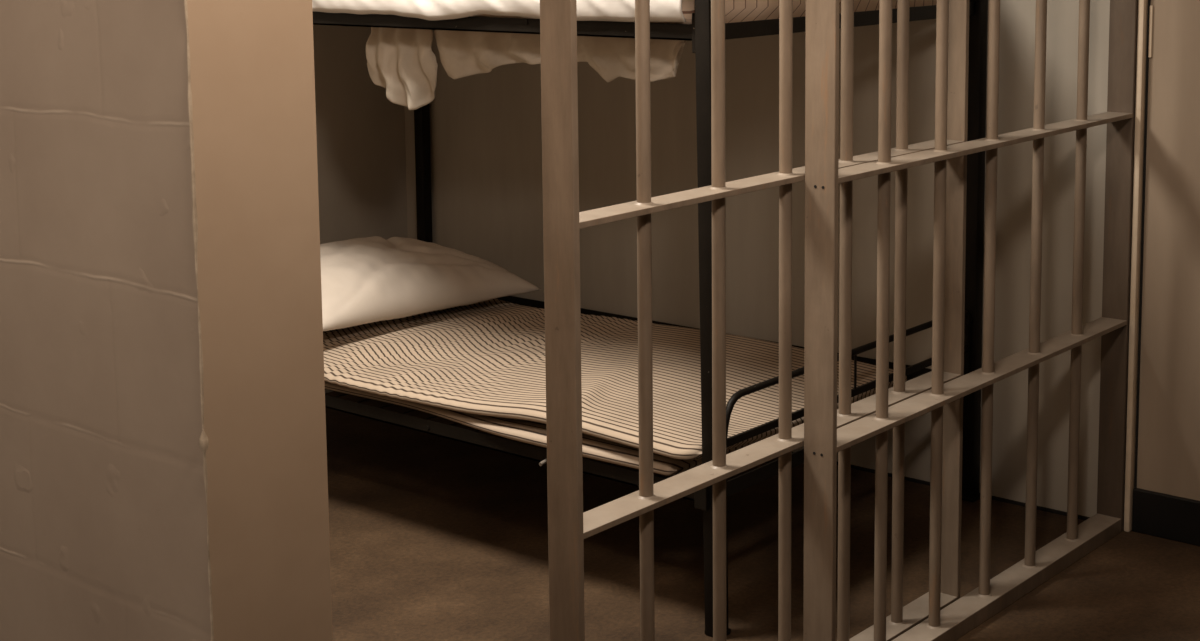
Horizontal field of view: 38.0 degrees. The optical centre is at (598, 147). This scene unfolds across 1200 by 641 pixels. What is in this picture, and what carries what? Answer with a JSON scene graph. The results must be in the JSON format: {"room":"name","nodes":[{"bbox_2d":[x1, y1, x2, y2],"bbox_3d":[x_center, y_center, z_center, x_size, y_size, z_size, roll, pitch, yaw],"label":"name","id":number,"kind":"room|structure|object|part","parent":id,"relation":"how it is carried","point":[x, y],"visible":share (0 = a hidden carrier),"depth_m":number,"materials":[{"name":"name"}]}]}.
{"room":"prison interior","nodes":[
{"label":"prison interior","id":0,"kind":"room"},
{"bbox_2d":[0,0,332,640],"bbox_3d":[-1.341,-0.126,2.869,2.430,2.450,0.194,5,10,40],"label":"wall","id":1,"kind":"structure","parent":0,"point":[103,511],"depth_m":2.15,"materials":[{"name":"beige paint"}]},
{"bbox_2d":[184,0,213,640],"bbox_3d":[-0.473,-0.002,2.022,0.012,2.400,0.010,1,7,10],"label":"trim","id":2,"kind":"structure","parent":1,"relation":"attached to","point":[203,439],"depth_m":2.04,"materials":[{"name":"paint"}]},
{"bbox_2d":[313,25,407,392],"bbox_3d":[-2.632,-0.168,3.313,0.120,2.450,6.075,5,10,40],"label":"wall","id":3,"kind":"structure","parent":0,"point":[361,153],"depth_m":5.47,"materials":[{"name":"beige paint"}]},
{"bbox_2d":[325,391,1199,640],"bbox_3d":[-0.401,1.300,1.690,5.785,0.100,6.175,5,10,40],"label":"floor","id":4,"kind":"structure","parent":0,"point":[433,537],"depth_m":4.00,"materials":[{"name":"brown concrete"}]},
{"bbox_2d":[312,0,987,636],"bbox_3d":[-0.175,0.022,4.480,1.984,1.720,1.151,5,10,40],"label":"bunk bed","id":5,"kind":"object","parent":4,"relation":"on","point":[698,32],"visible":0.26,"depth_m":3.88,"materials":[{"name":"black metal"}]},
{"bbox_3d":[-0.562,-0.107,5.522,0.037,1.720,0.037,5,10,40],"label":"post","id":6,"kind":"part","parent":5,"relation":"part of","materials":[{"name":"black metal"}]},
{"bbox_3d":[-0.524,-0.295,4.025,1.906,0.032,0.030,5,10,40],"label":"rail","id":7,"kind":"part","parent":5,"relation":"part of","materials":[{"name":"black metal"}]},
{"bbox_3d":[-0.513,0.633,4.144,1.906,0.032,0.030,5,10,40],"label":"rail","id":8,"kind":"part","parent":5,"relation":"part of","materials":[{"name":"black metal"}]},
{"bbox_2d":[325,382,760,475],"bbox_3d":[-0.260,0.557,4.446,1.776,0.035,0.868,5,10,40],"label":"pad","id":9,"kind":"object","parent":5,"relation":"on","point":[534,433],"visible":0.07,"depth_m":3.80,"materials":[{"name":"white fabric"}]},
{"bbox_2d":[323,299,906,459],"bbox_3d":[-0.238,0.514,4.425,1.849,0.067,0.899,5,10,40],"label":"mattress","id":10,"kind":"object","parent":9,"relation":"on","point":[486,358],"visible":0.54,"depth_m":4.20,"materials":[{"name":"beige fabric"}]},
{"bbox_2d":[320,236,541,330],"bbox_3d":[-0.646,0.360,4.853,0.569,0.183,0.810,6,10,43],"label":"pillow","id":11,"kind":"object","parent":10,"relation":"on","point":[366,280],"visible":0.74,"depth_m":4.71,"materials":[{"name":"fabric"}]},
{"bbox_2d":[470,0,936,23],"bbox_3d":[-0.172,-0.401,4.399,1.850,0.096,1.078,5,10,40],"label":"mattress","id":12,"kind":"object","parent":5,"relation":"on","point":[735,10],"visible":0.16,"depth_m":3.59,"materials":[{"name":"white fabric"}]},
{"bbox_2d":[312,0,685,109],"bbox_3d":[-0.200,-0.315,4.405,1.862,0.380,1.101,5,10,40],"label":"sheet","id":13,"kind":"object","parent":12,"relation":"on","point":[402,61],"visible":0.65,"depth_m":3.91,"materials":[{"name":"white fabric"}]},
{"bbox_3d":[0.221,0.150,3.449,0.037,1.720,0.071,5,10,40],"label":"post","id":14,"kind":"part","parent":5,"relation":"part of","materials":[{"name":"black metal"}]},
{"bbox_3d":[0.184,0.520,4.967,1.906,0.032,0.030,5,10,40],"label":"rail","id":15,"kind":"part","parent":5,"relation":"part of","materials":[{"name":"black metal"}]},
{"bbox_3d":[0.579,0.648,3.935,0.004,0.032,1.061,5,10,40],"label":"rail","id":16,"kind":"part","parent":5,"relation":"part of","materials":[{"name":"black metal"}]},
{"bbox_3d":[0.578,0.551,3.922,0.008,0.016,1.061,5,10,40],"label":"foot rail","id":17,"kind":"part","parent":5,"relation":"part of","materials":[{"name":"black metal"}]},
{"bbox_3d":[0.568,-0.281,3.816,0.004,0.032,1.061,5,10,40],"label":"rail","id":18,"kind":"part","parent":5,"relation":"part of","materials":[{"name":"black metal"}]},
{"bbox_3d":[0.926,0.035,4.280,0.037,1.720,0.037,5,10,40],"label":"post","id":19,"kind":"part","parent":5,"relation":"part of","materials":[{"name":"black metal"}]},
{"bbox_2d":[803,0,1137,640],"bbox_3d":[0.803,0.028,3.560,0.063,1.920,1.288,5,10,40],"label":"bars","id":20,"kind":"object","parent":4,"relation":"on","point":[823,440],"visible":1,"depth_m":3.52,"materials":[{"name":"beige metal"}]},
{"bbox_3d":[0.394,0.095,3.077,0.063,1.920,0.013,5,10,40],"label":"post","id":21,"kind":"part","parent":20,"relation":"part of","materials":[{"name":"beige metal"}]},
{"bbox_3d":[0.808,0.475,3.617,0.063,0.010,1.260,5,10,40],"label":"rail","id":22,"kind":"part","parent":20,"relation":"part of","materials":[{"name":"beige metal"}]},
{"bbox_3d":[0.802,-0.009,3.555,0.063,0.010,1.260,5,10,40],"label":"rail","id":23,"kind":"part","parent":20,"relation":"part of","materials":[{"name":"beige metal"}]},
{"bbox_3d":[0.814,0.963,3.679,0.063,0.034,1.260,5,10,40],"label":"rail","id":24,"kind":"part","parent":20,"relation":"part of","materials":[{"name":"beige metal"}]},
{"bbox_2d":[404,0,1199,516],"bbox_3d":[1.544,-0.284,3.839,5.785,2.450,0.120,5,10,40],"label":"wall","id":25,"kind":"structure","parent":0,"point":[486,128],"depth_m":4.48,"materials":[{"name":"beige paint"}]},
{"bbox_2d":[792,452,1089,519],"bbox_3d":[0.293,0.817,4.970,2.385,0.008,0.007,5,10,40],"label":"baseboard","id":26,"kind":"structure","parent":25,"relation":"attached to","point":[852,466],"depth_m":4.37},
{"bbox_2d":[1124,0,1150,531],"bbox_3d":[1.248,-0.300,3.994,0.015,2.450,0.025,5,10,40],"label":"trim","id":27,"kind":"structure","parent":25,"relation":"attached to","point":[1142,4],"depth_m":4.06,"materials":[{"name":"beige metal"}]},
{"bbox_2d":[1148,5,1152,57],"bbox_3d":[1.267,-0.265,3.994,0.007,0.120,0.007,5,10,40],"label":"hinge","id":28,"kind":"structure","parent":25,"relation":"attached to","point":[1151,6],"depth_m":3.99,"materials":[{"name":"beige metal"}]},
{"bbox_2d":[1132,488,1199,545],"bbox_3d":[2.501,0.980,3.116,3.210,0.106,0.013,5,10,40],"label":"baseboard","id":29,"kind":"structure","parent":25,"relation":"attached to","point":[1171,517],"depth_m":4.08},
{"bbox_3d":[0.319,-1.122,2.940,0.144,0.530,2.645,5,10,40],"label":"wall header","id":30,"kind":"structure","parent":0,"visible":0},
{"bbox_2d":[540,0,968,640],"bbox_3d":[0.334,0.093,3.114,0.063,1.906,1.230,5,10,40],"label":"door","id":31,"kind":"structure","parent":30,"relation":"in","point":[568,526],"depth_m":3.00,"materials":[{"name":"beige metal"}]},
{"bbox_3d":[0.334,0.054,3.109,0.063,0.010,1.204,5,10,40],"label":"rail","id":32,"kind":"part","parent":31,"relation":"part of","materials":[{"name":"beige metal"}]},
{"bbox_3d":[0.340,0.537,3.171,0.063,0.010,1.204,5,10,40],"label":"rail","id":33,"kind":"part","parent":31,"relation":"part of","materials":[{"name":"beige metal"}]},
{"bbox_3d":[0.345,1.024,3.234,0.063,0.030,1.204,5,10,40],"label":"rail","id":34,"kind":"part","parent":31,"relation":"part of","materials":[{"name":"beige metal"}]}
]}

